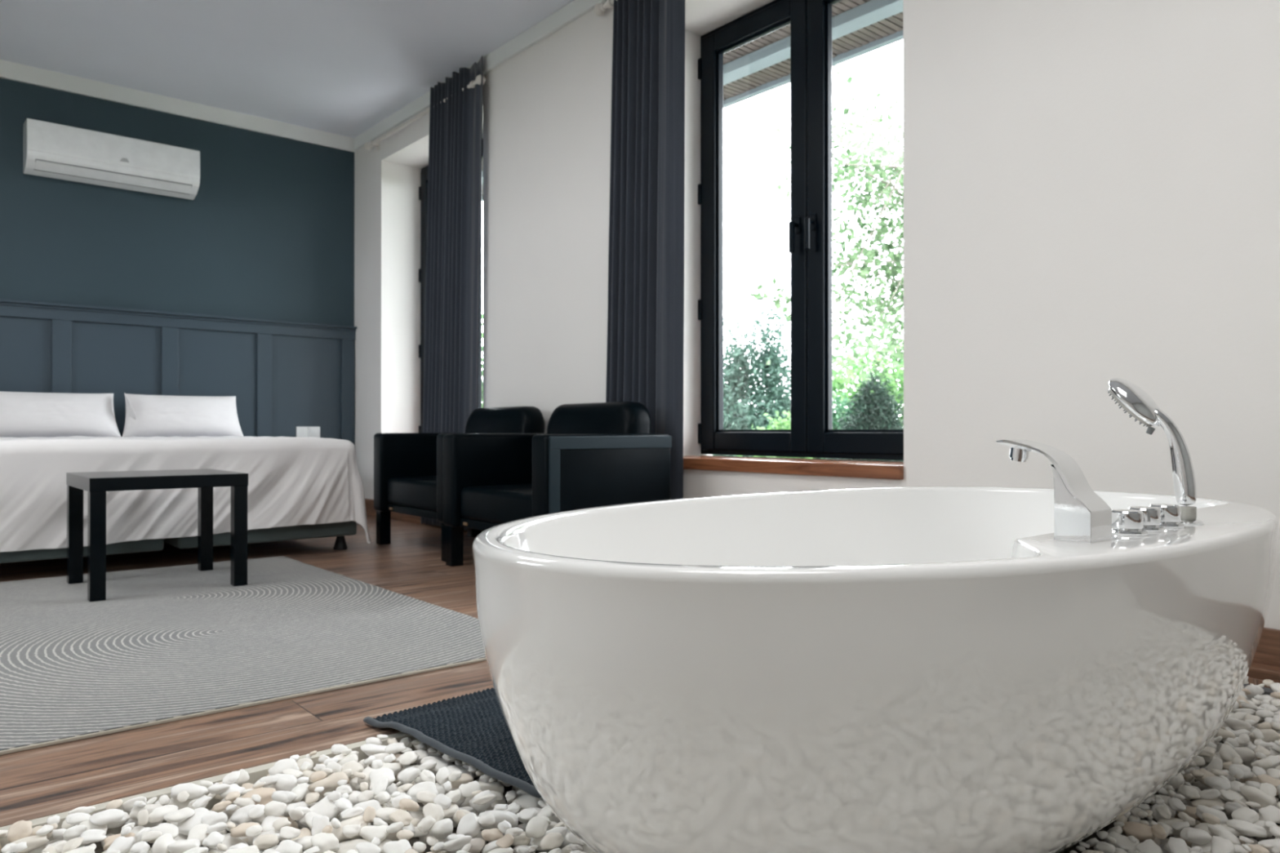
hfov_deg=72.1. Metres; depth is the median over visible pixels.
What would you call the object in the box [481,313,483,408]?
shrub
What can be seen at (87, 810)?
pebble
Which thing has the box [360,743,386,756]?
pebble
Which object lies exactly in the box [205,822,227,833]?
pebble
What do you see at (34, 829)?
pebble
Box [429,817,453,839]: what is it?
pebble
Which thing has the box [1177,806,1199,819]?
pebble
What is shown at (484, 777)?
pebble
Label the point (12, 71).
crown molding
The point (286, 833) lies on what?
pebble
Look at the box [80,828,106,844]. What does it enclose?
pebble
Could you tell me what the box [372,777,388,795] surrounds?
pebble
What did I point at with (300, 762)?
pebble
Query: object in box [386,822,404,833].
pebble
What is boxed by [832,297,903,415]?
shrub
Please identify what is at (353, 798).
pebble
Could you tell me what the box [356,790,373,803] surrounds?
pebble
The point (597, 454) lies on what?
armchair
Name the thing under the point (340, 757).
pebble
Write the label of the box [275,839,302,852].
pebble
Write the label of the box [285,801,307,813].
pebble
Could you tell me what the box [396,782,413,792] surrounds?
pebble
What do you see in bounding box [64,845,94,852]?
pebble
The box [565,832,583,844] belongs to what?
pebble
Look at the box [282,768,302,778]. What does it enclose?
pebble
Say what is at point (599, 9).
curtain rod
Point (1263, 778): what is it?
pebble
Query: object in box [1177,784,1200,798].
pebble
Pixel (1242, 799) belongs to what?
pebble
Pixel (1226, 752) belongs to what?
pebble
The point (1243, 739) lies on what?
pebble
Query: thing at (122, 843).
pebble
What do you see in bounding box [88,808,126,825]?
pebble
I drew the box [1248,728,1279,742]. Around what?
pebble
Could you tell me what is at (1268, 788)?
pebble
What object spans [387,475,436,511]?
seat cushion
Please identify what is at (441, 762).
pebble
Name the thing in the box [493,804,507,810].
pebble
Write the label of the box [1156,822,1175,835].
pebble
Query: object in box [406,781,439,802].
pebble
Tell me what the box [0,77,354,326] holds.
wall
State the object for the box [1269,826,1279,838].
pebble
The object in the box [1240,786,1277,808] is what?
pebble
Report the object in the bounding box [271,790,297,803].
pebble
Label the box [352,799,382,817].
pebble
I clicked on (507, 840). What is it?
pebble
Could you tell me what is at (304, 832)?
pebble
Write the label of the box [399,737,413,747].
pebble
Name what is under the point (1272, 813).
pebble
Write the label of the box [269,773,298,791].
pebble
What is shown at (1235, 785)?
pebble
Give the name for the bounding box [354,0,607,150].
crown molding
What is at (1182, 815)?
pebble
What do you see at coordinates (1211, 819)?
pebble
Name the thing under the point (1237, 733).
pebble
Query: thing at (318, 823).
pebble
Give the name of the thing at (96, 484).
side table
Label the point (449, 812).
pebble
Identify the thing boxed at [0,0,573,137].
ceiling
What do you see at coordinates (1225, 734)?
pebble
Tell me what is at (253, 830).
pebble
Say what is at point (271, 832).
pebble
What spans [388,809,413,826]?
pebble
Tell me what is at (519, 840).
pebble
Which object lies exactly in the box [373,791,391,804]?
pebble
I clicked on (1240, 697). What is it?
pebble
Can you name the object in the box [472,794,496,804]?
pebble
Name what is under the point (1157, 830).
pebble
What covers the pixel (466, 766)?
pebble
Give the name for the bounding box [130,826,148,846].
pebble
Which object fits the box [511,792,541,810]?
pebble
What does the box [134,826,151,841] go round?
pebble
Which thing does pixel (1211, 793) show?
pebble
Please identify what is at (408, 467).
armchair
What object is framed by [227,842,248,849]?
pebble
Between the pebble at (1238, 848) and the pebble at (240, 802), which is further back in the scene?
the pebble at (240, 802)
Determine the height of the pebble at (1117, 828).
0.020 m
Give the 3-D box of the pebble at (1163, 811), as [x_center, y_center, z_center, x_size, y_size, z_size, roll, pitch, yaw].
[0.856,0.630,1.437,0.018,0.014,0.029,0,0,3]
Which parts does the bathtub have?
tap knob, tap knob, tap knob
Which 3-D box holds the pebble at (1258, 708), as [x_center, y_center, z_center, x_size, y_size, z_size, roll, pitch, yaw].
[1.400,0.643,1.991,0.040,0.029,0.056,0,0,30]
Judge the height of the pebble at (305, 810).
0.014 m
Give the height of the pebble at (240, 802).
0.017 m
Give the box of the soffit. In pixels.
[481,0,902,195]
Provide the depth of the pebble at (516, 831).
1.35 m
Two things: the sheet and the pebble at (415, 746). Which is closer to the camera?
the pebble at (415, 746)
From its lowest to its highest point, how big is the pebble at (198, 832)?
0.027 m
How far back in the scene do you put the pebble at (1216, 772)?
1.59 m
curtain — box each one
[420,56,483,530]
[605,0,684,499]
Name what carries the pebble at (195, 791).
on the pebble bed at (1253, 693)
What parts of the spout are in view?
spout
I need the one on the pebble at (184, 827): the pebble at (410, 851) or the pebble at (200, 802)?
the pebble at (200, 802)
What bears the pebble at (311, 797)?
on the pebble bed at (1253, 693)
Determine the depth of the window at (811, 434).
3.85 m
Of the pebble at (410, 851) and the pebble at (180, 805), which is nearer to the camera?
the pebble at (410, 851)
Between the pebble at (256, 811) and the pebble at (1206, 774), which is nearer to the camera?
the pebble at (256, 811)
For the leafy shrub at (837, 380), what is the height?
2.062 m
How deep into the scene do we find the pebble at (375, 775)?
1.57 m
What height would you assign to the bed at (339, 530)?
0.330 m
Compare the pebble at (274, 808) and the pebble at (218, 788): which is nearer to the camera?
the pebble at (274, 808)
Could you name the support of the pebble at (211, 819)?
on the pebble bed at (1253, 693)
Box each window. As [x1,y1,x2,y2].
[418,138,483,432]
[683,0,903,479]
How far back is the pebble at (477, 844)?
1.34 m
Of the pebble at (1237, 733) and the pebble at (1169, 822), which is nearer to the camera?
the pebble at (1169, 822)
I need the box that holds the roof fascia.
[481,0,902,185]
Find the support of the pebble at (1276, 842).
on the pebble bed at (1253, 693)
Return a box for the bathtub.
[471,486,1278,852]
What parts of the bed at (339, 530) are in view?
leg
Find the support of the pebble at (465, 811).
on the pebble bed at (1253, 693)
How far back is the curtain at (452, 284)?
5.48 m
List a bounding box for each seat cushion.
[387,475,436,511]
[461,484,532,524]
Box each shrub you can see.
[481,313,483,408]
[712,277,791,457]
[736,409,836,458]
[786,389,855,459]
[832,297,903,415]
[832,333,903,428]
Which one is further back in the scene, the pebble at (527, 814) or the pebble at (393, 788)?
the pebble at (393, 788)
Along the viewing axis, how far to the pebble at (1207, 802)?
1.49 m
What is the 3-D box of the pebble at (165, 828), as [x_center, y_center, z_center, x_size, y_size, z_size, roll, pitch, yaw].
[-0.738,0.632,1.369,0.043,0.022,0.036,0,0,3]
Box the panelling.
[0,298,357,445]
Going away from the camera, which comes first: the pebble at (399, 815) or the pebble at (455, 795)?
the pebble at (399, 815)
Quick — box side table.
[66,468,248,601]
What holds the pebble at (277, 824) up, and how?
on the pebble bed at (1253, 693)
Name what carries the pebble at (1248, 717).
on the pebble bed at (1253, 693)
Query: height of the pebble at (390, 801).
0.019 m
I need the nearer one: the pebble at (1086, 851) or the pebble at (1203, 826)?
the pebble at (1086, 851)
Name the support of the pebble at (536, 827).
on the pebble bed at (1253, 693)
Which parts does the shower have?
shower handle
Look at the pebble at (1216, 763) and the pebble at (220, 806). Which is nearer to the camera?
the pebble at (220, 806)
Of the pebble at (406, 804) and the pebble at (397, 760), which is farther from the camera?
the pebble at (397, 760)
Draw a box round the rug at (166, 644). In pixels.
[0,555,486,755]
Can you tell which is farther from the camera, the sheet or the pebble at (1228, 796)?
the sheet
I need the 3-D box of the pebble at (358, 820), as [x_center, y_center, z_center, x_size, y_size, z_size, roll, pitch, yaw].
[-0.470,0.646,1.408,0.067,0.033,0.057,0,0,-6]
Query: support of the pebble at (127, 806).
on the pebble bed at (1253, 693)
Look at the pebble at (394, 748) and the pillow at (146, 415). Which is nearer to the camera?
the pebble at (394, 748)
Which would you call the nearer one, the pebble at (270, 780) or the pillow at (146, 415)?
the pebble at (270, 780)
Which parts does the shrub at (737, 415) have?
stem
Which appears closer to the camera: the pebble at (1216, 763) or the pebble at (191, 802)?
the pebble at (191, 802)
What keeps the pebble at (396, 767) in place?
on the pebble bed at (1253, 693)
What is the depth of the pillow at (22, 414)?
5.34 m
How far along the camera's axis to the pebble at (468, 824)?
1.39 m
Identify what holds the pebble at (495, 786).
on the pebble bed at (1253, 693)
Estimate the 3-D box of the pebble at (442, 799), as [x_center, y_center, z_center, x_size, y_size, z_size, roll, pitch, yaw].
[-0.330,0.627,1.471,0.033,0.016,0.024,0,0,25]
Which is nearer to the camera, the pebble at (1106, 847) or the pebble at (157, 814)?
the pebble at (1106, 847)
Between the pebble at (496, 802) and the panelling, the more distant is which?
the panelling
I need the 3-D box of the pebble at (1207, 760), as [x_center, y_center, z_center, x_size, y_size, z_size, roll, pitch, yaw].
[1.108,0.646,1.720,0.039,0.026,0.062,0,0,-14]
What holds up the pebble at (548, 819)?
on the pebble bed at (1253, 693)
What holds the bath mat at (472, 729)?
on the floor at (55, 779)
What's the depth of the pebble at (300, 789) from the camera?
1.52 m
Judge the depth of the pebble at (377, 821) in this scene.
1.41 m
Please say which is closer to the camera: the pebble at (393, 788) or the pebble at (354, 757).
the pebble at (393, 788)
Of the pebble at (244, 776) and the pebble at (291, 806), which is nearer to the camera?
the pebble at (291, 806)
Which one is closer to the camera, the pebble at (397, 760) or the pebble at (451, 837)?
the pebble at (451, 837)
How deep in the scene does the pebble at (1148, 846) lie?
1.31 m
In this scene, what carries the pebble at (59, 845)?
on the pebble bed at (1253, 693)
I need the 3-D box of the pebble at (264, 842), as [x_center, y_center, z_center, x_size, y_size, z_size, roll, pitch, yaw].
[-0.567,0.630,1.335,0.038,0.020,0.028,0,0,4]
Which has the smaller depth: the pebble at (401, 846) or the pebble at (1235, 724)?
the pebble at (401, 846)
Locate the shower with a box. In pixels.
[1107,377,1196,506]
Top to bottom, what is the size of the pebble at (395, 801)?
0.020 m
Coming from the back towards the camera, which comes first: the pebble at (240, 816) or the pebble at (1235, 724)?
the pebble at (1235, 724)
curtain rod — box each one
[364,75,485,151]
[593,0,617,16]
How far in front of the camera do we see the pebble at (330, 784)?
1.56 m
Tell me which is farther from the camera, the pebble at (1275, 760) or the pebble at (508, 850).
the pebble at (1275, 760)
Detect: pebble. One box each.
[0,829,8,838]
[7,820,32,842]
[10,835,48,852]
[30,825,52,838]
[35,824,53,835]
[41,845,57,852]
[45,840,66,852]
[61,836,83,852]
[62,824,87,840]
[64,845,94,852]
[65,812,91,825]
[67,806,95,814]
[79,819,107,835]
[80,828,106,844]
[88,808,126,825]
[102,831,135,849]
[105,835,134,852]
[106,812,130,828]
[121,796,146,812]
[121,822,135,829]
[128,804,162,820]
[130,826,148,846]
[130,840,150,852]
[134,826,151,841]
[141,831,161,841]
[147,804,177,822]
[151,822,178,839]
[151,833,176,852]
[163,807,195,822]
[165,794,208,809]
[167,838,199,852]
[168,822,177,826]
[170,782,208,799]
[173,832,188,840]
[177,807,217,835]
[182,846,208,852]
[186,823,209,846]
[187,798,206,809]
[191,795,212,808]
[200,812,227,826]
[201,831,224,847]
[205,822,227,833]
[207,783,230,794]
[208,832,248,852]
[211,800,231,812]
[219,783,245,798]
[222,770,239,784]
[222,844,260,852]
[224,791,239,802]
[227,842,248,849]
[230,804,254,824]
[230,822,262,837]
[233,768,249,784]
[233,797,255,807]
[240,782,261,795]
[240,787,275,808]
[245,824,262,836]
[247,804,264,818]
[253,829,276,850]
[253,834,279,849]
[259,775,278,786]
[260,815,284,833]
[262,848,279,852]
[263,800,287,816]
[268,758,299,775]
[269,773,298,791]
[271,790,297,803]
[271,817,291,831]
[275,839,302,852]
[279,826,301,839]
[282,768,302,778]
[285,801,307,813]
[289,827,311,840]
[290,782,308,802]
[293,806,310,815]
[293,835,312,852]
[296,757,313,770]
[297,795,341,826]
[302,770,315,784]
[302,846,319,852]
[303,811,322,830]
[305,791,319,804]
[307,771,348,795]
[311,815,329,835]
[311,832,339,852]
[330,743,348,755]
[330,815,368,843]
[333,751,359,763]
[334,797,352,811]
[335,785,352,795]
[335,838,370,852]
[337,754,358,765]
[340,806,363,818]
[341,760,364,777]
[342,824,360,838]
[346,849,356,852]
[347,791,361,806]
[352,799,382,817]
[355,841,380,852]
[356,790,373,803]
[357,766,374,786]
[358,825,389,842]
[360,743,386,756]
[363,805,375,822]
[368,752,389,768]
[368,767,395,790]
[371,759,382,768]
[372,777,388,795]
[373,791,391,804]
[373,817,387,826]
[375,807,401,822]
[381,762,401,775]
[382,839,411,852]
[384,742,406,754]
[385,782,398,795]
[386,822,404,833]
[388,792,405,804]
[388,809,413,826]
[391,793,411,808]
[395,751,418,762]
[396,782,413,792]
[396,829,413,839]
[397,766,421,784]
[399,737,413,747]
[399,751,417,765]
[399,798,419,811]
[404,848,418,852]
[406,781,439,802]
[413,742,432,752]
[413,749,429,763]
[416,791,436,804]
[417,760,436,771]
[417,815,435,832]
[419,769,435,783]
[420,755,453,774]
[422,803,444,822]
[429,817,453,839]
[433,793,451,809]
[435,766,450,784]
[435,782,458,795]
[441,835,471,851]
[442,753,457,762]
[442,803,459,818]
[445,788,461,803]
[447,764,474,781]
[447,834,465,840]
[449,773,473,788]
[453,808,471,824]
[456,812,481,838]
[458,780,480,798]
[460,838,484,852]
[462,764,480,777]
[467,765,479,773]
[471,790,496,813]
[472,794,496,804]
[477,813,495,826]
[478,781,504,793]
[478,809,518,829]
[479,773,497,782]
[481,828,503,841]
[481,840,500,852]
[484,797,506,811]
[487,847,513,852]
[489,791,503,799]
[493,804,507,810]
[495,833,514,848]
[497,779,511,786]
[504,802,520,813]
[504,826,523,836]
[505,790,517,801]
[506,789,525,804]
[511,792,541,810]
[511,831,530,845]
[515,846,530,852]
[516,813,528,823]
[519,808,537,821]
[523,807,559,830]
[525,816,548,838]
[530,826,566,852]
[537,805,554,817]
[539,832,563,849]
[543,816,551,824]
[548,848,561,852]
[553,821,564,827]
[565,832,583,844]
[569,849,586,852]
[1081,849,1104,852]
[1096,841,1115,852]
[1104,831,1139,852]
[1106,825,1122,834]
[1114,847,1127,852]
[1121,821,1155,841]
[1135,839,1161,852]
[1149,794,1170,806]
[1151,823,1166,839]
[1155,805,1172,818]
[1156,818,1183,836]
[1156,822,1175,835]
[1167,797,1186,811]
[1167,836,1190,852]
[1172,821,1189,830]
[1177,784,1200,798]
[1177,785,1200,799]
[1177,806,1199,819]
[1177,812,1195,826]
[1180,826,1212,844]
[1191,799,1225,811]
[1193,822,1239,841]
[1195,804,1228,824]
[1196,768,1215,788]
[1197,754,1224,763]
[1198,788,1221,799]
[1199,746,1215,757]
[1201,813,1220,824]
[1204,776,1231,791]
[1206,758,1222,773]
[1207,823,1240,844]
[1210,768,1228,777]
[1210,835,1235,852]
[1215,728,1235,739]
[1217,789,1247,804]
[1218,743,1239,762]
[1219,789,1240,802]
[1222,761,1244,770]
[1223,801,1244,813]
[1225,717,1252,731]
[1226,819,1267,837]
[1227,711,1246,719]
[1228,764,1253,778]
[1230,780,1244,795]
[1231,728,1250,737]
[1231,806,1258,823]
[1233,708,1255,715]
[1233,844,1248,852]
[1234,746,1257,761]
[1236,695,1249,708]
[1236,733,1249,744]
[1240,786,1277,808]
[1242,712,1260,724]
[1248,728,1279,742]
[1248,844,1270,852]
[1250,758,1272,769]
[1252,766,1266,775]
[1253,706,1264,715]
[1253,745,1270,756]
[1254,755,1279,770]
[1257,773,1279,791]
[1257,838,1279,852]
[1258,804,1279,823]
[1259,782,1276,796]
[1266,768,1279,779]
[1269,682,1279,692]
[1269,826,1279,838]
[1271,715,1279,719]
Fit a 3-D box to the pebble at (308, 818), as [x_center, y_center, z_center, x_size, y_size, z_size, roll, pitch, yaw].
[-0.531,0.644,1.435,0.030,0.022,0.037,0,0,-35]
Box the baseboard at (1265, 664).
[364,497,1279,683]
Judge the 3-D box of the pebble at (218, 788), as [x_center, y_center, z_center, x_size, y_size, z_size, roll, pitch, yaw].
[-0.734,0.630,1.531,0.026,0.018,0.037,0,0,44]
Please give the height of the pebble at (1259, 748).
0.017 m
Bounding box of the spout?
[995,439,1111,543]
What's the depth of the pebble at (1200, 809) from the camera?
1.43 m
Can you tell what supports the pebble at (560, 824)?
on the pebble bed at (1253, 693)
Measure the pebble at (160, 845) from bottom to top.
0.029 m
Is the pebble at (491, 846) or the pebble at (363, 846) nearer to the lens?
the pebble at (363, 846)
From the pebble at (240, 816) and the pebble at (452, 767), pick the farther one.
the pebble at (452, 767)
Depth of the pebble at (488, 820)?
1.39 m
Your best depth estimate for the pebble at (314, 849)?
1.30 m
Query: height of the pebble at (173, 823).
0.026 m
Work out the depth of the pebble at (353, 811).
1.43 m
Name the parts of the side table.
leg, leg, leg, leg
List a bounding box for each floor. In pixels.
[0,515,1271,826]
[84,711,1279,852]
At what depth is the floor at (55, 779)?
1.95 m
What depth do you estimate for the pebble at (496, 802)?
1.55 m
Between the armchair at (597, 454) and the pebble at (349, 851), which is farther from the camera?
the armchair at (597, 454)
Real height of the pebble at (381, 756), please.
0.029 m
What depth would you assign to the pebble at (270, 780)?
1.55 m
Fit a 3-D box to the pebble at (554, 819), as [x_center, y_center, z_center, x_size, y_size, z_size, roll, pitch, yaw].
[-0.165,0.662,1.474,0.061,0.039,0.038,0,0,3]
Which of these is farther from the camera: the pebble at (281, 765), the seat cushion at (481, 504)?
the seat cushion at (481, 504)
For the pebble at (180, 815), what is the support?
on the pebble bed at (1253, 693)
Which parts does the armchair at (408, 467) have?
leg, seat rail, arm, arm, leg, leg, backrest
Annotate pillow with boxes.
[0,391,120,437]
[122,392,244,436]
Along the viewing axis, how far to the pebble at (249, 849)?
1.30 m
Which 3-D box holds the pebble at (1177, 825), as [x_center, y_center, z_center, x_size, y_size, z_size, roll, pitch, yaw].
[0.855,0.632,1.389,0.024,0.014,0.028,0,0,18]
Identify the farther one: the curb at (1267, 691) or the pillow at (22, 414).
the pillow at (22, 414)
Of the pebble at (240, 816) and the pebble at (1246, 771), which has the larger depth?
the pebble at (1246, 771)
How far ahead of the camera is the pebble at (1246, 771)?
1.61 m
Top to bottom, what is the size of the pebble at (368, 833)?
0.024 m
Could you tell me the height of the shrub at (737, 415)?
2.421 m
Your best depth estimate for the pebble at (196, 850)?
1.29 m
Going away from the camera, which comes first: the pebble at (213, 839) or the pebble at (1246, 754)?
the pebble at (213, 839)
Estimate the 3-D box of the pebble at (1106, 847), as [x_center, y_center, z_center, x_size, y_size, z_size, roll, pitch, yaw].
[0.693,0.627,1.308,0.028,0.015,0.020,0,0,43]
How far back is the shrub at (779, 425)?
7.64 m
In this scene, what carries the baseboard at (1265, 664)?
attached to the wall at (1091, 188)
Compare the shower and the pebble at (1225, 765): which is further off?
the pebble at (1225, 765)
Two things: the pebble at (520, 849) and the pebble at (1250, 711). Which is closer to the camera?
the pebble at (520, 849)
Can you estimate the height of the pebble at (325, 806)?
0.033 m
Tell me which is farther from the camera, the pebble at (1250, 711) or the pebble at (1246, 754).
the pebble at (1250, 711)
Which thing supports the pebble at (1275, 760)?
on the pebble bed at (1253, 693)
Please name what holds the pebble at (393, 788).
on the pebble bed at (1253, 693)
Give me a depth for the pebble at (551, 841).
1.32 m
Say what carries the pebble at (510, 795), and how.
on the pebble bed at (1253, 693)
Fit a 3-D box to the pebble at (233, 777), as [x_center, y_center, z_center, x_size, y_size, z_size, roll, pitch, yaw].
[-0.733,0.631,1.578,0.027,0.017,0.033,0,0,-10]
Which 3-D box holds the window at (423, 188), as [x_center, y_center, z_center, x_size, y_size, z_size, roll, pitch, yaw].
[-1.286,-0.876,6.004,0.407,2.151,1.450,0,0,-41]
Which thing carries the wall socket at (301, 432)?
attached to the panelling
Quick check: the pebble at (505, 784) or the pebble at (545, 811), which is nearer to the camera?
the pebble at (545, 811)
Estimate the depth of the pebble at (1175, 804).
1.46 m
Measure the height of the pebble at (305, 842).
0.028 m
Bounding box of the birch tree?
[749,65,903,396]
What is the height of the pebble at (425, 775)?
0.022 m
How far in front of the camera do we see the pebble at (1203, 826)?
1.39 m
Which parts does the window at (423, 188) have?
sash, sash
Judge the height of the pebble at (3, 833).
0.014 m
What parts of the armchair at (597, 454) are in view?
leg, seat rail, arm, backrest, arm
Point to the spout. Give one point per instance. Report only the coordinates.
(1081, 515)
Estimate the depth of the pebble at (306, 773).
1.61 m
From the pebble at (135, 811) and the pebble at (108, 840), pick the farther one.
the pebble at (135, 811)
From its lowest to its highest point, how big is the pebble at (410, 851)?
0.015 m
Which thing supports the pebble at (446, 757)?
on the pebble bed at (1253, 693)
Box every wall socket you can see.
[296,426,308,437]
[308,426,319,437]
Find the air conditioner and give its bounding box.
[22,118,199,199]
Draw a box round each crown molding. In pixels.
[0,59,355,152]
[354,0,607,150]
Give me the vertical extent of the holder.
0.026 m
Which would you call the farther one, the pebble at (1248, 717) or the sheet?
the sheet
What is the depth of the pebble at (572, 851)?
1.30 m
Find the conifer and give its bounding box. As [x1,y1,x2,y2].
[824,370,903,461]
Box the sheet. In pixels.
[0,435,370,551]
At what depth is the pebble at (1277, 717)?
1.92 m
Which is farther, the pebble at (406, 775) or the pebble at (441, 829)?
the pebble at (406, 775)
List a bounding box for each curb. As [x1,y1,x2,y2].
[0,731,417,852]
[1243,684,1274,695]
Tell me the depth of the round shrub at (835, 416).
7.63 m
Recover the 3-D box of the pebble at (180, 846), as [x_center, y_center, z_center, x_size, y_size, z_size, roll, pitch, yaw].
[-0.685,0.631,1.319,0.046,0.020,0.029,0,0,-6]
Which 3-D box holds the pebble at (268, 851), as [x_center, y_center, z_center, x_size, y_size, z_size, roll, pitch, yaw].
[-0.545,0.634,1.297,0.033,0.017,0.022,0,0,34]
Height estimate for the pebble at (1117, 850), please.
0.023 m
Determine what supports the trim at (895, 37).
attached to the wall at (1091, 188)
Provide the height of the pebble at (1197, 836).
0.023 m
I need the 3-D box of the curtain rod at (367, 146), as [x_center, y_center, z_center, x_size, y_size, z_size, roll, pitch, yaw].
[-1.479,-2.075,5.897,0.076,0.080,1.689,0,0,-41]
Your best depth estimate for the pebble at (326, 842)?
1.32 m
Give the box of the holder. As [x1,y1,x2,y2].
[1179,506,1204,524]
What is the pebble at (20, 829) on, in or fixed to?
on the pebble bed at (1253, 693)
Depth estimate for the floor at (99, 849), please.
1.49 m
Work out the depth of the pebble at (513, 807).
1.46 m
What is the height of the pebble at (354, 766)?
0.023 m
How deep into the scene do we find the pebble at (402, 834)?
1.35 m
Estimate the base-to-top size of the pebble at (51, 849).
0.018 m
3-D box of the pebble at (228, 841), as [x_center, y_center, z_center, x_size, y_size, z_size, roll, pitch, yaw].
[-0.640,0.666,1.378,0.068,0.039,0.049,0,0,33]
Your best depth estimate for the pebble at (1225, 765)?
1.66 m
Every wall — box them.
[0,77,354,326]
[354,0,1279,629]
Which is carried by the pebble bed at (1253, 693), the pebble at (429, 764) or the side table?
the pebble at (429, 764)
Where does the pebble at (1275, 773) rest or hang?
on the pebble bed at (1253, 693)
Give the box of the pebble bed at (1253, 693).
[0,675,1279,852]
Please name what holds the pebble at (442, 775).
on the pebble bed at (1253, 693)
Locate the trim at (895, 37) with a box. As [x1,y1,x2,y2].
[481,30,902,201]
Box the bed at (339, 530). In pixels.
[0,520,356,563]
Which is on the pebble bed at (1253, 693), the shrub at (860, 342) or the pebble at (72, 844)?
the pebble at (72, 844)
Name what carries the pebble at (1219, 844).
on the pebble bed at (1253, 693)
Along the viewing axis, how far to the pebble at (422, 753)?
1.72 m
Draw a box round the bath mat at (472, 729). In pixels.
[363,687,541,798]
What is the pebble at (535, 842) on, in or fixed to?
on the pebble bed at (1253, 693)
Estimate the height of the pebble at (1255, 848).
0.023 m
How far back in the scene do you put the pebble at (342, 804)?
1.46 m
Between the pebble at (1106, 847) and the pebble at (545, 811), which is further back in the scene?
the pebble at (545, 811)
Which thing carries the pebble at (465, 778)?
on the pebble bed at (1253, 693)
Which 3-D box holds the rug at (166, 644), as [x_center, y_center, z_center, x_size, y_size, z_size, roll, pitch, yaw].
[-2.243,0.641,2.424,3.248,0.012,2.357,0,0,-41]
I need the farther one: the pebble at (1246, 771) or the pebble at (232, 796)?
the pebble at (1246, 771)
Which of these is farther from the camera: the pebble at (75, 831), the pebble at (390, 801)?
the pebble at (390, 801)
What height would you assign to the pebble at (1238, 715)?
0.020 m
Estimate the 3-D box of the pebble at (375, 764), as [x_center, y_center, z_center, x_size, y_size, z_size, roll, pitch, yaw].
[-0.489,0.630,1.639,0.020,0.020,0.033,0,0,-23]
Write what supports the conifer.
on the ground
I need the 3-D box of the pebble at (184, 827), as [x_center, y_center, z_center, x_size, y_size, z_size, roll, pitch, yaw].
[-0.717,0.641,1.423,0.068,0.032,0.056,0,0,30]
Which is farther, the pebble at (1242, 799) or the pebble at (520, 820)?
the pebble at (1242, 799)
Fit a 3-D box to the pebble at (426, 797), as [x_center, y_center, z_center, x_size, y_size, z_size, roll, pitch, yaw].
[-0.361,0.635,1.501,0.038,0.021,0.031,0,0,12]
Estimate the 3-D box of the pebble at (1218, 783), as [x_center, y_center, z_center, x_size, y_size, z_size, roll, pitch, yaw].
[1.015,0.628,1.547,0.032,0.020,0.043,0,0,6]
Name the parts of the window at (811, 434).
sash, sill, handle, handle, sash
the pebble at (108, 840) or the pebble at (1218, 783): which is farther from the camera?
the pebble at (1218, 783)
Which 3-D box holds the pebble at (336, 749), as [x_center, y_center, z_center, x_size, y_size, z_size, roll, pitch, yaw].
[-0.588,0.633,1.722,0.032,0.018,0.025,0,0,-29]
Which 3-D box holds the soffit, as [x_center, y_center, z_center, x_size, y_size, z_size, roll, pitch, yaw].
[0.556,-2.240,5.107,1.190,0.025,11.030,0,0,-41]
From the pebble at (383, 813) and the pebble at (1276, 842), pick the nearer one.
the pebble at (1276, 842)
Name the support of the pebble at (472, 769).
on the pebble bed at (1253, 693)
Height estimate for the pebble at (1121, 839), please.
0.032 m
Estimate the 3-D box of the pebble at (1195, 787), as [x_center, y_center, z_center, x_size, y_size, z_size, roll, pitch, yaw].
[0.977,0.650,1.560,0.041,0.023,0.027,0,0,28]
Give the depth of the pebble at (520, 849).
1.31 m
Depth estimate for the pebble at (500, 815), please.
1.41 m
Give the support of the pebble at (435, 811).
on the pebble bed at (1253, 693)
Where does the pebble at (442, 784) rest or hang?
on the pebble bed at (1253, 693)
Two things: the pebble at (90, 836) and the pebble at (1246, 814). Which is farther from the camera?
the pebble at (1246, 814)
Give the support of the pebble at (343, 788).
on the pebble bed at (1253, 693)
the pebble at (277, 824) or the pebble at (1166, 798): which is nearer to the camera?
the pebble at (277, 824)
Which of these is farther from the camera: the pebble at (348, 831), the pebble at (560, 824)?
the pebble at (560, 824)
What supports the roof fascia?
attached to the soffit
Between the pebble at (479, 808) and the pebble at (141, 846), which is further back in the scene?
the pebble at (479, 808)
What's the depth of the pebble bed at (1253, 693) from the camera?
1.50 m
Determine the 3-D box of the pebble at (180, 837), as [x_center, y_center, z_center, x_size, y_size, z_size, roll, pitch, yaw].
[-0.730,0.666,1.396,0.041,0.027,0.059,0,0,-35]
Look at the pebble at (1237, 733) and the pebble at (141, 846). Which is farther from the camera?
the pebble at (1237, 733)
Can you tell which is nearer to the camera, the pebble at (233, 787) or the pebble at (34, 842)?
the pebble at (34, 842)
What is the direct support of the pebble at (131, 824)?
on the pebble bed at (1253, 693)
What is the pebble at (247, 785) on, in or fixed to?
on the pebble bed at (1253, 693)
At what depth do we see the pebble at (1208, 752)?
1.69 m
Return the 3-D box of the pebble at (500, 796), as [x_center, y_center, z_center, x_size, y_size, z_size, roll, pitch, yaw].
[-0.256,0.650,1.550,0.030,0.015,0.019,0,0,6]
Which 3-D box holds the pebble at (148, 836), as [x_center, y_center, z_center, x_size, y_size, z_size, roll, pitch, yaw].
[-0.743,0.623,1.338,0.028,0.012,0.018,0,0,-27]
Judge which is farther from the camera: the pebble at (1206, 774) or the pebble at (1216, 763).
the pebble at (1216, 763)
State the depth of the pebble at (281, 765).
1.62 m
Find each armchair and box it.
[373,406,544,561]
[443,401,671,566]
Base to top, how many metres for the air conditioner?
0.317 m

